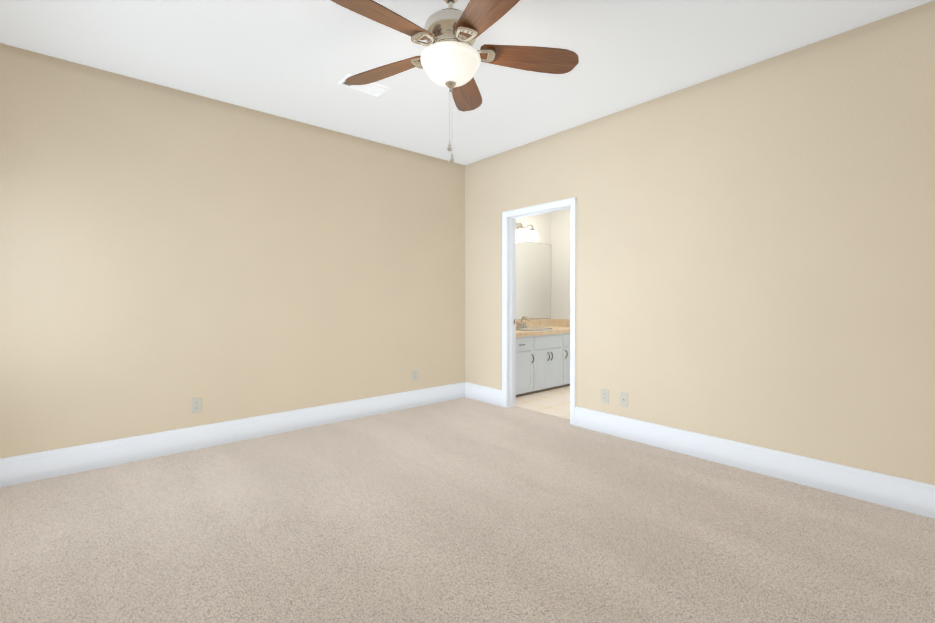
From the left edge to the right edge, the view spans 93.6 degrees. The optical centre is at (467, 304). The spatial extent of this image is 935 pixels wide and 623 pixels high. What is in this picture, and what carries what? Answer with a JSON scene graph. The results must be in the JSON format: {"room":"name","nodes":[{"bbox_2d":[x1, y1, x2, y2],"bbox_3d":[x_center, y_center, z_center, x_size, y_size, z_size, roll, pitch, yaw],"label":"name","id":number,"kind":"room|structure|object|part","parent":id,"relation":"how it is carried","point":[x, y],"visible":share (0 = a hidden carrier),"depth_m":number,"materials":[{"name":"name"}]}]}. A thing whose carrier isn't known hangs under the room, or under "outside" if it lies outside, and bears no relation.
{"room":"empty bedroom","nodes":[
{"label":"empty bedroom","id":0,"kind":"room"},
{"bbox_2d":[0,43,550,458],"bbox_3d":[-1.024,-0.264,4.420,6.014,2.743,0.124,-1,1,-41],"label":"wall","id":1,"kind":"structure","parent":0,"point":[167,254],"depth_m":3.40,"materials":[{"name":"beige paint"}]},
{"bbox_2d":[191,397,201,412],"bbox_3d":[-2.104,0.784,3.405,0.070,0.115,0.007,-1,1,-41],"label":"electrical outlet","id":2,"kind":"object","parent":1,"relation":"attached to","point":[196,405],"visible":1,"depth_m":3.40,"materials":[{"name":"beige plastic"}]},
{"bbox_2d":[0,382,464,486],"bbox_3d":[-1.593,1.028,3.849,4.136,0.174,0.014,-1,1,-41],"label":"baseboard","id":3,"kind":"structure","parent":1,"relation":"attached to","point":[38,466],"depth_m":3.40,"materials":[{"name":"white paint"}]},
{"bbox_2d":[412,370,417,380],"bbox_3d":[-0.568,0.765,4.742,0.070,0.115,0.007,-1,1,-41],"label":"electrical outlet","id":4,"kind":"object","parent":1,"relation":"attached to","point":[414,375],"visible":1,"depth_m":4.74,"materials":[{"name":"beige plastic"}]},
{"bbox_2d":[516,223,538,240],"bbox_3d":[0.744,-0.958,5.703,0.378,0.232,0.242,-1,1,-41],"label":"sconce","id":5,"kind":"object","parent":1,"relation":"attached to","point":[530,235],"visible":0.9,"depth_m":5.67,"materials":[{"name":"white glass"}]},
{"bbox_2d":[516,240,550,319],"bbox_3d":[0.698,-0.318,5.826,1.310,1.049,0.009,-1,1,-41],"label":"mirror","id":6,"kind":"object","parent":1,"relation":"attached to","point":[533,280],"visible":0.5,"depth_m":6.00,"materials":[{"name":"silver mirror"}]},
{"bbox_2d":[528,320,551,327],"bbox_3d":[0.635,0.264,5.777,1.484,0.108,0.010,-1,1,-41],"label":"backsplash","id":7,"kind":"structure","parent":1,"relation":"attached to","point":[535,323],"depth_m":6.09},
{"bbox_2d":[0,0,933,164],"bbox_3d":[-0.132,-1.630,2.145,4.398,0.050,4.698,-1,1,-41],"label":"ceiling","id":8,"kind":"structure","parent":0,"point":[298,60],"depth_m":2.78,"materials":[{"name":"white paint"}]},
{"bbox_2d":[338,74,390,96],"bbox_3d":[-0.764,-1.615,3.253,0.335,0.010,0.192,-1,1,-41],"label":"ceiling vent","id":9,"kind":"object","parent":8,"relation":"in","point":[374,89],"visible":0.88,"depth_m":3.27,"materials":[{"name":"white metal"}]},
{"bbox_2d":[331,0,578,162],"bbox_3d":[-0.113,-1.157,2.155,1.239,0.896,1.268,-1,1,-41],"label":"ceiling fan","id":10,"kind":"object","parent":8,"relation":"hanging from","point":[451,58],"visible":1,"depth_m":2.11,"materials":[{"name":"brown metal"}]},
{"bbox_3d":[-0.373,-1.256,1.905,0.521,0.006,0.168,-3,16,-43],"label":"blade","id":11,"kind":"part","parent":10,"relation":"part of","materials":[{"name":"brown wood"}]},
{"label":"blade","id":12,"kind":"part","parent":10,"relation":"part of","materials":[{"name":"brown wood"}]},
{"bbox_3d":[-0.084,-1.168,2.192,0.299,0.130,0.299,-1,1,-41],"label":"lamp shade","id":13,"kind":"part","parent":10,"relation":"part of","materials":[{"name":"white glass"}]},
{"bbox_3d":[-0.018,-1.265,2.592,0.168,0.006,0.521,-13,-3,10],"label":"blade","id":14,"kind":"part","parent":10,"relation":"part of","materials":[{"name":"brown wood"}]},
{"bbox_3d":[0.098,-1.255,1.828,0.168,0.006,0.521,14,-4,-25],"label":"blade","id":15,"kind":"part","parent":10,"relation":"part of","materials":[{"name":"brown wood"}]},
{"bbox_3d":[0.318,-1.260,2.252,0.521,0.006,0.168,2,-12,-8],"label":"blade","id":16,"kind":"part","parent":10,"relation":"part of","materials":[{"name":"brown wood"}]},
{"bbox_2d":[0,397,934,622],"bbox_3d":[-0.134,1.163,2.181,4.394,0.050,4.698,-1,1,-41],"label":"floor carpet","id":17,"kind":"object","parent":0,"point":[464,510],"visible":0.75,"depth_m":2.15,"materials":[{"name":"beige carpet"}]},
{"bbox_2d":[515,386,569,418],"bbox_3d":[1.569,1.128,4.805,1.620,0.050,2.724,-1,1,-41],"label":"floor","id":18,"kind":"structure","parent":0,"point":[555,402],"depth_m":4.93,"materials":[{"name":"beige tile"}]},
{"bbox_2d":[516,332,569,396],"bbox_3d":[0.816,0.731,5.575,1.484,0.722,0.562,-1,1,-41],"label":"bathroom vanity","id":19,"kind":"object","parent":18,"relation":"on","point":[542,355],"depth_m":5.35,"materials":[{"name":"grey paint"}]},
{"bbox_2d":[516,328,569,335],"bbox_3d":[0.810,0.345,5.577,1.484,0.050,0.542,-1,1,-41],"label":"countertop","id":20,"kind":"structure","parent":19,"relation":"on","point":[549,329],"depth_m":5.28,"materials":[{"name":"beige stone"}]},
{"bbox_2d":[516,316,531,327],"bbox_3d":[0.746,0.227,5.717,0.231,0.153,0.161,-1,1,-41],"label":"faucet","id":21,"kind":"object","parent":20,"relation":"on","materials":[{"name":"silver metal"}]},
{"bbox_2d":[516,328,547,331],"bbox_3d":[0.851,0.386,5.598,0.521,0.162,0.412,-1,1,-41],"label":"sink","id":22,"kind":"object","parent":20,"relation":"in","point":[517,329],"depth_m":5.42,"materials":[{"name":"white ceramic"}]},
{"bbox_2d":[551,209,570,318],"bbox_3d":[2.133,-0.275,5.278,0.124,2.743,2.724,-1,1,-41],"label":"wall","id":23,"kind":"structure","parent":0,"point":[560,264],"depth_m":6.13,"materials":[{"name":"paint"}]},
{"bbox_2d":[552,320,569,327],"bbox_3d":[1.369,0.260,6.056,0.010,0.108,0.532,-1,1,-41],"label":"backsplash","id":24,"kind":"structure","parent":23,"relation":"attached to","point":[555,323],"depth_m":6.10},
{"bbox_2d":[465,0,934,484],"bbox_3d":[1.521,-0.252,3.519,0.124,2.743,4.574,-1,1,-41],"label":"wall","id":25,"kind":"structure","parent":0,"point":[755,254],"depth_m":2.92,"materials":[{"name":"beige paint"}]},
{"bbox_2d":[465,382,501,405],"bbox_3d":[0.174,1.014,4.979,0.014,0.174,0.630,-1,1,-41],"label":"baseboard","id":26,"kind":"structure","parent":25,"relation":"attached to","point":[485,394],"depth_m":4.96,"materials":[{"name":"white paint"}]},
{"bbox_2d":[502,197,575,424],"bbox_3d":[0.739,0.061,4.423,0.160,2.093,0.930,-1,1,-41],"label":"door frame","id":27,"kind":"structure","parent":25,"relation":"attached to","point":[551,205],"depth_m":4.69,"materials":[{"name":"white paint"}]},
{"bbox_2d":[601,389,608,402],"bbox_3d":[1.193,0.796,3.809,0.007,0.115,0.070,-1,1,-41],"label":"duplex electrical outlet","id":28,"kind":"object","parent":25,"relation":"attached to","point":[604,395],"visible":1,"depth_m":3.81,"materials":[{"name":"beige plastic"}]},
{"bbox_2d":[620,392,627,406],"bbox_3d":[1.311,0.798,3.674,0.008,0.115,0.070,-1,1,-41],"label":"phone jack","id":29,"kind":"object","parent":25,"relation":"attached to","point":[624,399],"visible":1,"depth_m":3.67,"materials":[{"name":"beige plastic"}]},
{"bbox_2d":[575,406,934,518],"bbox_3d":[1.940,1.040,2.949,0.014,0.174,2.890,-1,1,-41],"label":"baseboard","id":30,"kind":"structure","parent":25,"relation":"attached to","point":[911,496],"depth_m":2.85,"materials":[{"name":"white paint"}]}
]}

